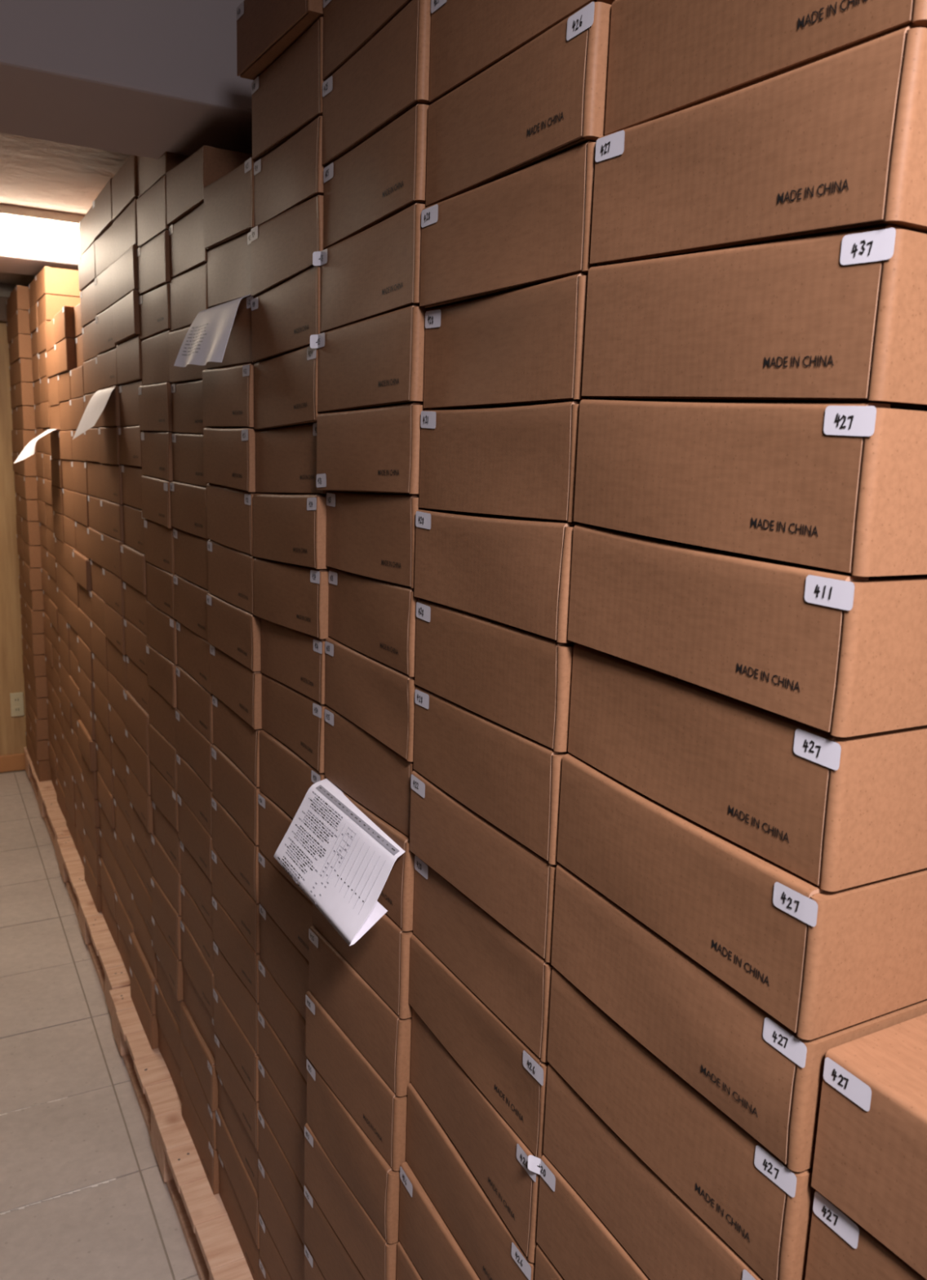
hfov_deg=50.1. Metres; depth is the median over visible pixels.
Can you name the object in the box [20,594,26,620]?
carton
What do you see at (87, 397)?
carton
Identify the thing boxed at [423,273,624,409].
carton
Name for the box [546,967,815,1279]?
carton
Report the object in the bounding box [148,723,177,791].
carton
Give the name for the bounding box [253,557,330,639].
carton
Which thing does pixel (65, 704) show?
carton
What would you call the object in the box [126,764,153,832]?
carton
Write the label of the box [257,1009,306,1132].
carton
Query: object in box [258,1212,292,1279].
carton
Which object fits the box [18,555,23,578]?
carton
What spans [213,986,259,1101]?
carton
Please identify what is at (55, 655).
carton
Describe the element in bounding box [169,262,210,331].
carton
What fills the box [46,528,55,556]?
carton
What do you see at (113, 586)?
carton
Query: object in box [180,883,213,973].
carton
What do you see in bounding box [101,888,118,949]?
carton
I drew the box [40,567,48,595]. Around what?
carton
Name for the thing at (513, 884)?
carton
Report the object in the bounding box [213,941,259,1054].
carton
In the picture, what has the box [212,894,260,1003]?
carton
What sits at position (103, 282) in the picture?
carton
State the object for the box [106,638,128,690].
carton
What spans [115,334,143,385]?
carton
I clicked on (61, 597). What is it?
carton
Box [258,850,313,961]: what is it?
carton
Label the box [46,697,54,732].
carton
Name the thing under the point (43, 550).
carton
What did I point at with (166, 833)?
carton
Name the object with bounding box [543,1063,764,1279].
carton
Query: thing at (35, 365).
carton
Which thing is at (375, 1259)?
carton
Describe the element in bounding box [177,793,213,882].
carton
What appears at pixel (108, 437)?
carton
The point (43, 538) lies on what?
carton
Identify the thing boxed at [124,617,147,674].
carton
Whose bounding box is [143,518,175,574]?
carton
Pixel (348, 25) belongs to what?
carton
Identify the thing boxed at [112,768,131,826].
carton
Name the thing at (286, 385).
carton
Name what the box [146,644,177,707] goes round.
carton
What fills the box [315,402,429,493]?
carton
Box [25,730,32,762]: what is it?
carton
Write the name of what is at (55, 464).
carton
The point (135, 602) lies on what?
carton
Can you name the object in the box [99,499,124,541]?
carton
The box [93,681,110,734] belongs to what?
carton
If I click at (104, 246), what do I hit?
carton
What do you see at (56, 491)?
carton
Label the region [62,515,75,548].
carton
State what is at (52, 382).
carton
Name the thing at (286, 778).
carton
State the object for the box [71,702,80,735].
carton
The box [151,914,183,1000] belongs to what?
carton
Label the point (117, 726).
carton
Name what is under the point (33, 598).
carton
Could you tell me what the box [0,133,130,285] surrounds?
ceiling
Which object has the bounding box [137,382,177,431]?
carton
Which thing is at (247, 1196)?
carton
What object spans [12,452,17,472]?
carton
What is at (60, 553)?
carton
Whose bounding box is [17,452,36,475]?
carton
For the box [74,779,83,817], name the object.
carton
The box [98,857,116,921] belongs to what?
carton
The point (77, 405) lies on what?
carton
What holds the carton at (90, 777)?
on the carton at (91, 804)
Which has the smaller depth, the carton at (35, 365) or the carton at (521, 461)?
the carton at (521, 461)
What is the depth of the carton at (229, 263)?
1.57 m
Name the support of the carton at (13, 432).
on the carton at (15, 465)
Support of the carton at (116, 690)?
on the carton at (117, 726)
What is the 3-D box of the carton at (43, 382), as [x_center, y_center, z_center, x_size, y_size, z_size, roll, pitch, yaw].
[-1.473,-0.965,3.856,0.296,0.093,0.268,-4,12,-29]
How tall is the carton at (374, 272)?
0.101 m
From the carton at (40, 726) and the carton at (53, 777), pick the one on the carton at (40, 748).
the carton at (40, 726)
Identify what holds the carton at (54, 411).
on the carton at (55, 436)
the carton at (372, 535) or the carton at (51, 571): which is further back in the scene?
the carton at (51, 571)
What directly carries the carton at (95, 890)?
on the wooden pallet at (109, 966)
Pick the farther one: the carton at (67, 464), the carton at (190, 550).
the carton at (67, 464)
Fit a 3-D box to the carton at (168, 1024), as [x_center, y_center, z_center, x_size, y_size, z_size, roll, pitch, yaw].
[-0.568,0.906,2.420,0.304,0.097,0.276,-4,12,-29]
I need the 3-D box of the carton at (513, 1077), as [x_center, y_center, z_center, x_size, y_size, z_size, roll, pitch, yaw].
[0.134,0.393,1.078,0.299,0.099,0.278,-4,12,-29]
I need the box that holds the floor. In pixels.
[0,769,199,1279]
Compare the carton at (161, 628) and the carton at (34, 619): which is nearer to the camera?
the carton at (161, 628)
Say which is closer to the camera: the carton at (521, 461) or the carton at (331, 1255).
the carton at (521, 461)
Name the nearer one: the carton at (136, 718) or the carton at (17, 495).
the carton at (136, 718)
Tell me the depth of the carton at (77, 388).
3.02 m
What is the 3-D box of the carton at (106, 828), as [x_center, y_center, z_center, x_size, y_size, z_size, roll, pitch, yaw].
[-0.963,0.568,3.108,0.298,0.099,0.277,-4,12,-29]
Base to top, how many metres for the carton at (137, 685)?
0.096 m
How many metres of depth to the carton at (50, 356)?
3.51 m
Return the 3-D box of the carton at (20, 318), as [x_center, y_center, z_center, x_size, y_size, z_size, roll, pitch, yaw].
[-1.749,-1.343,4.271,0.337,0.095,0.277,-4,12,-29]
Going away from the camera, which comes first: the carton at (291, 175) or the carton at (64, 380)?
the carton at (291, 175)
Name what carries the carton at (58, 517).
on the carton at (60, 553)
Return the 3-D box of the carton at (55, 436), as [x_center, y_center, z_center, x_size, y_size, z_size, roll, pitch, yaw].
[-1.331,-0.704,3.620,0.302,0.096,0.278,-4,12,-29]
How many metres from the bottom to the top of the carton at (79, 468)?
0.098 m
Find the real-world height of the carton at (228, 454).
0.099 m
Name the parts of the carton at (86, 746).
lid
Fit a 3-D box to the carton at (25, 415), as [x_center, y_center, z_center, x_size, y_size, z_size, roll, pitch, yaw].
[-1.761,-0.965,4.341,0.335,0.099,0.277,-4,12,-29]
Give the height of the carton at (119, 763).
0.100 m
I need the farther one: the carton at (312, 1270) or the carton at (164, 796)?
the carton at (164, 796)
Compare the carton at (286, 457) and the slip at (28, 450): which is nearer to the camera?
the carton at (286, 457)
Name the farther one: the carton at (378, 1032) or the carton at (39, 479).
the carton at (39, 479)
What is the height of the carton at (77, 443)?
0.095 m
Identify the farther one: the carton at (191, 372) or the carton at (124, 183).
the carton at (124, 183)
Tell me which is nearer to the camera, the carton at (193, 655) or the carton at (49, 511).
the carton at (193, 655)
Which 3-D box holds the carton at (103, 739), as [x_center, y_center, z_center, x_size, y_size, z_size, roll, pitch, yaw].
[-0.955,0.287,3.054,0.303,0.093,0.276,-4,12,-29]
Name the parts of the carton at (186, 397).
lid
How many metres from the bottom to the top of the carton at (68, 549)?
0.098 m
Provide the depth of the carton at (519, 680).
0.91 m
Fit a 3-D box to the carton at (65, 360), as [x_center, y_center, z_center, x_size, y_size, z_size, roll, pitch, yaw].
[-1.190,-0.938,3.328,0.307,0.100,0.274,-4,12,-29]
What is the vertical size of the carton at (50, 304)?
0.094 m
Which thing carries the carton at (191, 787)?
on the carton at (193, 834)
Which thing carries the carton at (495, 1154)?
on the carton at (477, 1227)
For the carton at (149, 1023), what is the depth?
2.56 m
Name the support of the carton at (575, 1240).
on the carton
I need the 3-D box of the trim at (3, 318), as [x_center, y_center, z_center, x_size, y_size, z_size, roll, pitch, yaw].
[-2.545,-1.505,4.377,1.810,0.110,0.056,-4,12,-29]
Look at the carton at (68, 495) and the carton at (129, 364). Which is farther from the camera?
the carton at (68, 495)
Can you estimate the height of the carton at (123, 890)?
0.102 m
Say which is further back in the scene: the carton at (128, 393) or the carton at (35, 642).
the carton at (35, 642)
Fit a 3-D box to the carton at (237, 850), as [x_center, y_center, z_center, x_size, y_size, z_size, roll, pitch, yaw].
[-0.276,0.355,1.820,0.303,0.106,0.276,-4,12,-29]
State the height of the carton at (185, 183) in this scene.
0.103 m
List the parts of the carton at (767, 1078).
lid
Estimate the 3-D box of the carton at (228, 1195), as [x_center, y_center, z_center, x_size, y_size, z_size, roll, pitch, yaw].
[-0.299,1.091,1.956,0.299,0.106,0.277,-4,12,-29]
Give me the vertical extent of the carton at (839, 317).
0.108 m
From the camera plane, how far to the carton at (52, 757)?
4.27 m
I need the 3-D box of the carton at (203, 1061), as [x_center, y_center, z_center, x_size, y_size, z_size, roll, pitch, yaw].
[-0.432,0.860,2.162,0.308,0.099,0.273,-4,12,-29]
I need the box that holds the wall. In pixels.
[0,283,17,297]
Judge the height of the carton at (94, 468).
0.099 m
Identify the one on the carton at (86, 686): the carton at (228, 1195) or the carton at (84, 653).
the carton at (84, 653)
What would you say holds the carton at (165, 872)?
on the carton at (165, 914)
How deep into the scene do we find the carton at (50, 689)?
4.26 m
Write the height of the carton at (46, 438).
0.100 m
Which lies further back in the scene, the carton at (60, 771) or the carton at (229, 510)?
the carton at (60, 771)
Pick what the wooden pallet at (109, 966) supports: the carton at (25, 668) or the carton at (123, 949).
the carton at (123, 949)
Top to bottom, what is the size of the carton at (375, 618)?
0.100 m
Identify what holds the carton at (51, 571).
on the carton at (52, 584)
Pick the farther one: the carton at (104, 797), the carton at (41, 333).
the carton at (41, 333)
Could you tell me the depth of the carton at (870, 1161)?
0.58 m
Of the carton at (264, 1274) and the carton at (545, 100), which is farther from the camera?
the carton at (264, 1274)
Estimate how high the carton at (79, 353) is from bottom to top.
0.102 m
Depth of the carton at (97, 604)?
2.92 m
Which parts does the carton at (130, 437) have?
lid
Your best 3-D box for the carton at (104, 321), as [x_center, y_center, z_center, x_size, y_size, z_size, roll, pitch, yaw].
[-0.784,-0.799,2.606,0.305,0.100,0.273,-4,12,-29]
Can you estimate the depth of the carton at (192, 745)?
1.96 m
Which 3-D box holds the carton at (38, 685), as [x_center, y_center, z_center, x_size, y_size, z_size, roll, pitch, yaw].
[-1.800,0.173,4.551,0.336,0.095,0.277,-4,12,-29]
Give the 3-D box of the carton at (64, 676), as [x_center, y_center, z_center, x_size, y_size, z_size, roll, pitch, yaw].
[-1.359,0.145,3.777,0.303,0.096,0.278,-4,12,-29]
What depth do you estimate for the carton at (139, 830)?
2.51 m
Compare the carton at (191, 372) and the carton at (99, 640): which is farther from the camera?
the carton at (99, 640)
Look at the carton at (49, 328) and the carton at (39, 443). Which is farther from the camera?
the carton at (39, 443)
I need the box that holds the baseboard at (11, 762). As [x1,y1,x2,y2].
[0,753,25,772]
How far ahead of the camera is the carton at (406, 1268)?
1.17 m
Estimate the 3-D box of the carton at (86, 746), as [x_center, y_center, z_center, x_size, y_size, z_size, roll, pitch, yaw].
[-1.101,0.332,3.310,0.318,0.100,0.274,-4,12,-29]
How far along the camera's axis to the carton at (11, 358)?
4.49 m
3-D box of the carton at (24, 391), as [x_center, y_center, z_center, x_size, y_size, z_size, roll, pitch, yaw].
[-1.760,-1.060,4.323,0.338,0.094,0.276,-4,12,-29]
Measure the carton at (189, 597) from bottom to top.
0.095 m
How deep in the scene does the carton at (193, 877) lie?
2.01 m
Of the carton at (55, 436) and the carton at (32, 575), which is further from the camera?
the carton at (32, 575)
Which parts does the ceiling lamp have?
frame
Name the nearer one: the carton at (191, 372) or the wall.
the carton at (191, 372)
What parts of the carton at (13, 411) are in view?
lid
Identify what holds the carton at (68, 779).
on the carton at (69, 802)
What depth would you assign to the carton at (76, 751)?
3.52 m
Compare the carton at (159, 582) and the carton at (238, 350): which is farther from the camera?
the carton at (159, 582)
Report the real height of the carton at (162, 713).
0.101 m
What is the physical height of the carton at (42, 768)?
0.098 m
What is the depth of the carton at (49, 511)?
3.87 m
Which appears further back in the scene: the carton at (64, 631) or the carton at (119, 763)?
the carton at (64, 631)
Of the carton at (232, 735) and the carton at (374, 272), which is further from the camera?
the carton at (232, 735)
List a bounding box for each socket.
[13,697,19,702]
[13,706,20,712]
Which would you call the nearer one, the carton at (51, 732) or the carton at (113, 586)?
the carton at (113, 586)
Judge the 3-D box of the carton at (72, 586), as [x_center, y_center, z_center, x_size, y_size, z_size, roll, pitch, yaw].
[-1.211,-0.189,3.466,0.300,0.096,0.278,-4,12,-29]
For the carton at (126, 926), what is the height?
0.092 m
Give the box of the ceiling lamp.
[0,204,84,263]
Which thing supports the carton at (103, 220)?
on the carton
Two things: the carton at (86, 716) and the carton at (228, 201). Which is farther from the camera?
the carton at (86, 716)
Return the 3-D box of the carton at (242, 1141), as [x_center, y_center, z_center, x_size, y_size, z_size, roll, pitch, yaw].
[-0.292,0.902,1.922,0.299,0.096,0.276,-4,12,-29]
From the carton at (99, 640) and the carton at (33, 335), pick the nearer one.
the carton at (99, 640)
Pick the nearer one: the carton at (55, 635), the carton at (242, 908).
the carton at (242, 908)
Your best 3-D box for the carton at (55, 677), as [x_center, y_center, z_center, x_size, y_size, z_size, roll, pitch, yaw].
[-1.511,0.172,4.067,0.294,0.097,0.268,-4,12,-29]
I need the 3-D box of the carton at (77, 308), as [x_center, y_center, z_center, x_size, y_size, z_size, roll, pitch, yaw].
[-1.038,-0.986,3.075,0.278,0.094,0.277,-4,12,-29]
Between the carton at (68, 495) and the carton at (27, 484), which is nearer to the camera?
the carton at (68, 495)
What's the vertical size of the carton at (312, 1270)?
0.098 m
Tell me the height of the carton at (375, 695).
0.096 m
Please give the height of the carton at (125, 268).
0.095 m
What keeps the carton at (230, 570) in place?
on the carton at (235, 631)
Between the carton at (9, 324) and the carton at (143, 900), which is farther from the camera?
the carton at (9, 324)
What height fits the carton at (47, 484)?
0.093 m
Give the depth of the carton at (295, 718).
1.43 m
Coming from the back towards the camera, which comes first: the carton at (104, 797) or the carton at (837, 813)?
the carton at (104, 797)
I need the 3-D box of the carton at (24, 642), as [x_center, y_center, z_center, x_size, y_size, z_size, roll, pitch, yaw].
[-1.931,0.032,4.775,0.334,0.095,0.267,-4,12,-29]
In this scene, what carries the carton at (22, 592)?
on the carton at (23, 602)
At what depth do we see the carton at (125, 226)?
2.24 m
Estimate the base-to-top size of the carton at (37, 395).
0.092 m
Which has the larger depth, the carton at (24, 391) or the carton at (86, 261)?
the carton at (24, 391)
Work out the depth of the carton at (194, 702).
1.94 m
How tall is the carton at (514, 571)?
0.098 m
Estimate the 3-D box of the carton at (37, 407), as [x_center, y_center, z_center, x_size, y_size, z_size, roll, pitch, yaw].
[-1.605,-0.920,4.106,0.292,0.096,0.257,-4,12,-29]
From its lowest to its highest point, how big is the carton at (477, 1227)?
0.111 m
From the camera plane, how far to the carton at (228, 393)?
1.58 m
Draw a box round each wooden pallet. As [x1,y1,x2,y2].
[23,746,71,862]
[56,836,130,1016]
[109,986,253,1279]
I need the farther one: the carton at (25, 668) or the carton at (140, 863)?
the carton at (25, 668)
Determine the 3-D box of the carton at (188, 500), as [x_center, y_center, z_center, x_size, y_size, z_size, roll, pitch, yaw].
[-0.392,-0.258,1.956,0.304,0.094,0.276,-4,12,-29]
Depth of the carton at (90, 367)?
2.79 m
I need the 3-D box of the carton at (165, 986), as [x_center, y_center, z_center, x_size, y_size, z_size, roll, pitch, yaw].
[-0.563,0.816,2.405,0.299,0.094,0.276,-4,12,-29]
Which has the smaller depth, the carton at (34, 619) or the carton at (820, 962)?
the carton at (820, 962)
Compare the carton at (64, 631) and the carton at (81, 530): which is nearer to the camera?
the carton at (81, 530)
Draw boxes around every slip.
[13,428,59,463]
[72,387,114,439]
[173,294,250,367]
[273,777,404,946]
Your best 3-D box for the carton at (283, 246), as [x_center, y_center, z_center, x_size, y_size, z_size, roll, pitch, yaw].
[-0.111,-0.536,1.404,0.306,0.096,0.278,-4,12,-29]
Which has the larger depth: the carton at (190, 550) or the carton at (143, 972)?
the carton at (143, 972)
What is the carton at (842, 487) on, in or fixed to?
on the carton at (840, 654)
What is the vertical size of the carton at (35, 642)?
0.094 m
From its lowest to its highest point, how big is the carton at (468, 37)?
0.098 m
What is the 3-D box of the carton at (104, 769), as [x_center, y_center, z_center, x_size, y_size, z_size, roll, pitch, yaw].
[-0.958,0.379,3.072,0.301,0.092,0.276,-4,12,-29]
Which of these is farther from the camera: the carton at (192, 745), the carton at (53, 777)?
the carton at (53, 777)
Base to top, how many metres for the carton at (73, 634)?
0.100 m
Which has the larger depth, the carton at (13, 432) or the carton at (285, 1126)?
the carton at (13, 432)
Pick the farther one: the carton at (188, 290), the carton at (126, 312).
the carton at (126, 312)
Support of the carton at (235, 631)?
on the carton at (233, 683)
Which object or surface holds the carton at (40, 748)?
on the carton at (42, 768)
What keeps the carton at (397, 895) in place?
on the carton at (381, 956)
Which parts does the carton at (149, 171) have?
lid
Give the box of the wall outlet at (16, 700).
[9,692,23,716]
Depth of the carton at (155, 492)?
2.10 m
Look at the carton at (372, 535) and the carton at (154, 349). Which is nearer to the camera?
the carton at (372, 535)
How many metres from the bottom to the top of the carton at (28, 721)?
0.101 m
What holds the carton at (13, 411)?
on the carton at (13, 432)
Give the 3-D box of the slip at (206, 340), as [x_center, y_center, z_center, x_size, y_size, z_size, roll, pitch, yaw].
[-0.400,-0.485,1.572,0.062,0.107,0.255,-4,12,-29]
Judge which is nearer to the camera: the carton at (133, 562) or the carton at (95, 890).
the carton at (133, 562)
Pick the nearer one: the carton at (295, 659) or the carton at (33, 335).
the carton at (295, 659)
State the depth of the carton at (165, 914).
2.27 m
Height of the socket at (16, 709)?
0.028 m
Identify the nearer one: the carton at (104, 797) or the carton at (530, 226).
the carton at (530, 226)
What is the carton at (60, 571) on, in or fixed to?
on the carton at (61, 597)
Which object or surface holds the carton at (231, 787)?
on the carton at (237, 850)
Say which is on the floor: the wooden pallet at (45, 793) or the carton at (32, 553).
the wooden pallet at (45, 793)
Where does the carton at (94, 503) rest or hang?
on the carton at (94, 536)
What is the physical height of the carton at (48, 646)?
0.098 m
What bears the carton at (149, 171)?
on the carton at (151, 206)
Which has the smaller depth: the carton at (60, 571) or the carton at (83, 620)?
the carton at (83, 620)
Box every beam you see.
[0,0,253,159]
[0,254,78,275]
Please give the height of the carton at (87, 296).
0.100 m
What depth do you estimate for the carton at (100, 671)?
2.93 m
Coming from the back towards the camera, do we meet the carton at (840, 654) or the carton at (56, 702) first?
the carton at (56, 702)
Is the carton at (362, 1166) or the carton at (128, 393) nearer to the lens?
the carton at (362, 1166)
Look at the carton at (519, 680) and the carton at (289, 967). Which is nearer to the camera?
the carton at (519, 680)
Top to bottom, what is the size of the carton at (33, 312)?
0.097 m
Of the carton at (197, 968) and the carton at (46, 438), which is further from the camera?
the carton at (46, 438)
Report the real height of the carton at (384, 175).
0.095 m
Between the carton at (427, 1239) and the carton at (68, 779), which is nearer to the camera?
the carton at (427, 1239)
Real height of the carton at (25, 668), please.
0.095 m
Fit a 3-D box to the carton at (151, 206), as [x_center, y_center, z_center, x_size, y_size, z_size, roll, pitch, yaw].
[-0.506,-0.878,2.091,0.302,0.109,0.277,-4,12,-29]
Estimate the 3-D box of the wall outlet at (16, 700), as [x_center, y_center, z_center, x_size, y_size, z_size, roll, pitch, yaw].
[-2.231,0.322,4.952,0.060,0.120,0.010,-4,12,-29]
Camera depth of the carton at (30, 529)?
4.25 m
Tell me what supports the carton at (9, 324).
on the carton at (11, 358)
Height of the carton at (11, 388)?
0.102 m
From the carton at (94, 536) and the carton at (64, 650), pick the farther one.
the carton at (64, 650)
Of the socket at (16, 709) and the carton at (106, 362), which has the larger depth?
the socket at (16, 709)
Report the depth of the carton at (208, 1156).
2.08 m
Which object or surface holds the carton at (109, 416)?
on the carton at (108, 437)
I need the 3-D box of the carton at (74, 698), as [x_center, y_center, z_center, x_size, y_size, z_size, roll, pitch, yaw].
[-1.225,0.188,3.535,0.304,0.092,0.276,-4,12,-29]
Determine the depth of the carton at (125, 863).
2.80 m
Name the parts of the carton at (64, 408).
lid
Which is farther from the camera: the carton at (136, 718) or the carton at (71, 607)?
the carton at (71, 607)
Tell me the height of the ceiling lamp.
0.090 m
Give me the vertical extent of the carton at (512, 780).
0.099 m
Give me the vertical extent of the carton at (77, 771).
0.091 m
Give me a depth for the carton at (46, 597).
4.20 m
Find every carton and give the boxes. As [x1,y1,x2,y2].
[5,295,12,321]
[6,317,12,343]
[8,342,13,364]
[8,363,15,386]
[9,284,29,315]
[9,385,17,409]
[11,309,31,338]
[11,333,32,362]
[11,408,18,430]
[11,430,17,452]
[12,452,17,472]
[13,358,32,384]
[13,382,35,406]
[13,471,19,493]
[15,429,38,453]
[15,493,20,515]
[16,404,35,430]
[16,514,22,537]
[16,533,23,559]
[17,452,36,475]
[18,474,38,499]
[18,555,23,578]
[18,573,25,599]
[19,496,38,520]
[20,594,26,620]
[21,517,40,545]
[21,613,26,641]
[22,539,41,567]
[22,560,42,590]
[22,634,27,659]
[22,653,29,683]
[23,674,30,702]
[24,582,44,610]
[24,692,30,719]
[25,602,44,633]
[25,711,31,739]
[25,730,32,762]
[26,623,44,654]
[26,644,45,676]
[27,665,47,697]
[28,277,37,308]
[28,302,38,333]
[29,684,47,719]
[30,705,48,740]
[30,725,48,760]
[31,330,37,356]
[31,353,40,382]
[31,746,51,782]
[32,379,41,404]
[34,404,40,428]
[35,266,80,301]
[35,427,48,452]
[35,452,44,477]
[36,293,79,325]
[36,320,50,354]
[36,475,45,502]
[37,499,46,525]
[38,351,47,378]
[39,522,47,548]
[40,376,48,403]
[40,401,50,428]
[40,543,48,571]
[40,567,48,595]
[42,427,51,454]
[42,612,51,642]
[43,453,52,479]
[43,478,52,505]
[43,590,49,617]
[44,318,56,351]
[44,348,57,377]
[44,634,53,666]
[44,656,53,688]
[45,502,53,531]
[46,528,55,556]
[46,551,56,582]
[46,677,53,710]
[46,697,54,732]
[47,374,60,406]
[48,404,62,431]
[48,575,57,607]
[48,599,58,632]
[48,720,55,753]
[48,740,57,778]
[49,431,63,460]
[50,458,63,488]
[50,622,59,653]
[50,765,56,792]
[51,484,63,514]
[52,644,60,676]
[53,306,76,343]
[53,337,76,374]
[53,510,64,542]
[53,666,60,700]
[53,689,62,727]
[53,713,62,750]
[54,537,64,567]
[54,734,63,770]
[55,561,66,595]
[56,586,67,622]
[56,757,64,793]
[56,778,66,820]
[57,371,72,402]
[57,612,69,648]
[58,635,70,675]
[58,662,71,702]
[59,400,75,431]
[59,430,73,460]
[59,685,71,727]
[61,459,75,491]
[61,711,72,750]
[62,488,75,520]
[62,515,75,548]
[62,733,72,773]
[62,755,75,801]
[63,542,75,575]
[63,780,75,826]
[65,569,79,607]
[65,804,76,848]
[66,596,78,634]
[68,623,78,658]
[68,675,79,715]
[69,365,85,399]
[69,396,84,430]
[69,649,79,687]
[71,430,86,461]
[71,550,92,590]
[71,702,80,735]
[71,727,81,768]
[71,752,82,795]
[72,460,88,494]
[72,491,89,527]
[74,303,83,337]
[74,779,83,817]
[75,334,84,367]
[75,520,89,559]
[75,802,84,844]
[75,827,84,866]
[76,635,93,681]
[76,720,97,771]
[77,241,96,291]
[77,607,91,650]
[78,205,95,256]
[78,583,91,619]
[78,665,93,711]
[79,693,95,740]
[80,280,97,327]
[80,752,97,799]
[81,320,99,361]
[81,775,99,827]
[82,800,100,854]
[83,356,99,395]
[83,393,100,428]
[83,828,100,884]
[83,855,102,911]
[84,427,99,462]
[86,461,102,497]
[87,494,104,533]
[87,526,102,567]
[89,590,105,633]
[90,559,103,599]
[90,619,107,669]
[92,177,114,239]
[92,652,108,699]
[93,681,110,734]
[93,713,111,766]
[94,224,113,276]
[94,262,114,315]
[95,306,117,354]
[95,742,113,796]
[96,769,115,828]
[97,348,119,390]
[97,385,121,426]
[97,426,123,465]
[98,802,115,857]
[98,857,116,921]
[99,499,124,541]
[99,829,115,888]
[101,463,124,504]
[101,533,124,578]
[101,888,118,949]
[102,567,124,616]
[104,602,125,654]
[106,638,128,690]
[107,670,126,723]
[108,702,126,757]
[110,734,127,791]
[111,155,138,220]
[111,244,138,303]
[112,197,137,262]
[112,289,140,344]
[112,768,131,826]
[113,798,133,862]
[114,830,133,893]
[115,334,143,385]
[115,860,133,926]
[115,891,133,951]
[117,924,130,979]
[118,426,203,466]
[119,380,143,426]
[120,544,146,595]
[121,464,146,509]
[122,503,145,554]
[123,581,147,635]
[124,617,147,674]
[124,690,150,755]
[124,727,151,795]
[125,655,149,714]
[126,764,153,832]
[128,933,157,1014]
[129,801,153,870]
[129,965,158,1048]
[131,832,152,899]
[132,864,152,938]
[133,898,156,979]
[136,175,170,248]
[137,151,189,197]
[137,230,172,295]
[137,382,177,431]
[138,283,170,339]
[141,329,173,385]
[141,431,186,480]
[141,475,173,528]
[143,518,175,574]
[145,561,174,618]
[146,600,177,664]
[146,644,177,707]
[148,684,177,748]
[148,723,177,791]
[150,761,178,831]
[151,833,182,915]
[151,876,182,959]
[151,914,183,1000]
[152,801,181,873]
[155,954,183,1028]
[155,982,181,1071]
[157,1020,182,1102]
[165,145,252,225]
[168,203,209,278]
[168,326,208,382]
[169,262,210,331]
[169,480,209,539]
[171,379,235,433]
[172,432,208,486]
[173,527,208,590]
[173,573,208,640]
[175,708,213,790]
[176,620,213,694]
[176,665,213,743]
[176,753,213,837]
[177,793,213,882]
[179,1001,218,1111]
[180,840,213,930]
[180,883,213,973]
[180,919,214,1019]
[180,1040,216,1149]
[181,1076,219,1194]
[182,964,215,1059]
[202,363,254,428]
[203,157,257,249]
[203,427,259,492]
[206,296,256,368]
[206,483,326,555]
[206,592,261,671]
[207,231,251,307]
[207,539,256,614]
[209,644,263,728]
[211,744,261,844]
[211,795,259,903]
[211,848,260,953]
[212,694,262,786]
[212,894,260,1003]
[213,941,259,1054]
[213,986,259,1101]
[214,1032,259,1151]
[215,1107,259,1248]
[217,1075,259,1195]
[218,1155,260,1279]
[235,0,323,79]
[250,194,326,297]
[251,17,327,160]
[251,265,324,362]
[253,115,327,226]
[253,346,322,430]
[253,493,330,568]
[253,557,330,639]
[255,422,333,493]
[257,791,312,903]
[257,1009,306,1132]
[257,1057,305,1190]
[257,1108,305,1245]
[257,1156,304,1279]
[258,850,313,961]
[258,958,306,1081]
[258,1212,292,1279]
[259,729,326,818]
[259,903,309,1020]
[259,1257,271,1279]
[261,617,325,704]
[262,673,326,773]
[304,1122,398,1279]
[304,1183,364,1279]
[304,1243,325,1279]
[305,991,407,1171]
[306,1057,399,1244]
[308,925,412,1096]
[310,304,431,413]
[312,202,431,332]
[312,902,413,1018]
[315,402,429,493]
[322,0,434,165]
[323,0,412,79]
[323,103,429,248]
[324,637,417,761]
[324,705,415,836]
[324,777,415,931]
[326,491,425,588]
[328,567,419,676]
[396,1240,422,1279]
[399,1161,480,1279]
[405,1082,535,1279]
[408,933,549,1159]
[409,770,557,963]
[410,1007,540,1262]
[413,685,570,864]
[413,855,554,1062]
[414,509,582,643]
[414,598,575,751]
[418,400,580,522]
[419,141,597,308]
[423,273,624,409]
[426,1,612,206]
[429,0,616,102]
[528,1154,650,1279]
[534,1244,564,1279]
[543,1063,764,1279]
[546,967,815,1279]
[551,862,926,1172]
[556,753,926,1039]
[568,524,926,737]
[568,642,926,891]
[573,399,926,576]
[582,225,926,407]
[590,26,926,266]
[604,0,926,135]
[805,1189,926,1279]
[811,1013,926,1279]
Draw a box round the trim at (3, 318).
[0,296,8,322]
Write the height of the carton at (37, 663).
0.097 m
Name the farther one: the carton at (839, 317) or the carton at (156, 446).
the carton at (156, 446)
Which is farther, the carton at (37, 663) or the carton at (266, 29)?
the carton at (37, 663)
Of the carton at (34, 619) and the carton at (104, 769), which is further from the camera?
the carton at (34, 619)
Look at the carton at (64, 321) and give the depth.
3.14 m
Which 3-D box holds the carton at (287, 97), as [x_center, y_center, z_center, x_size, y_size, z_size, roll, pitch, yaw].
[-0.103,-0.722,1.370,0.304,0.114,0.278,-4,12,-29]
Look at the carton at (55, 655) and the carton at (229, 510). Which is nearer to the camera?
the carton at (229, 510)

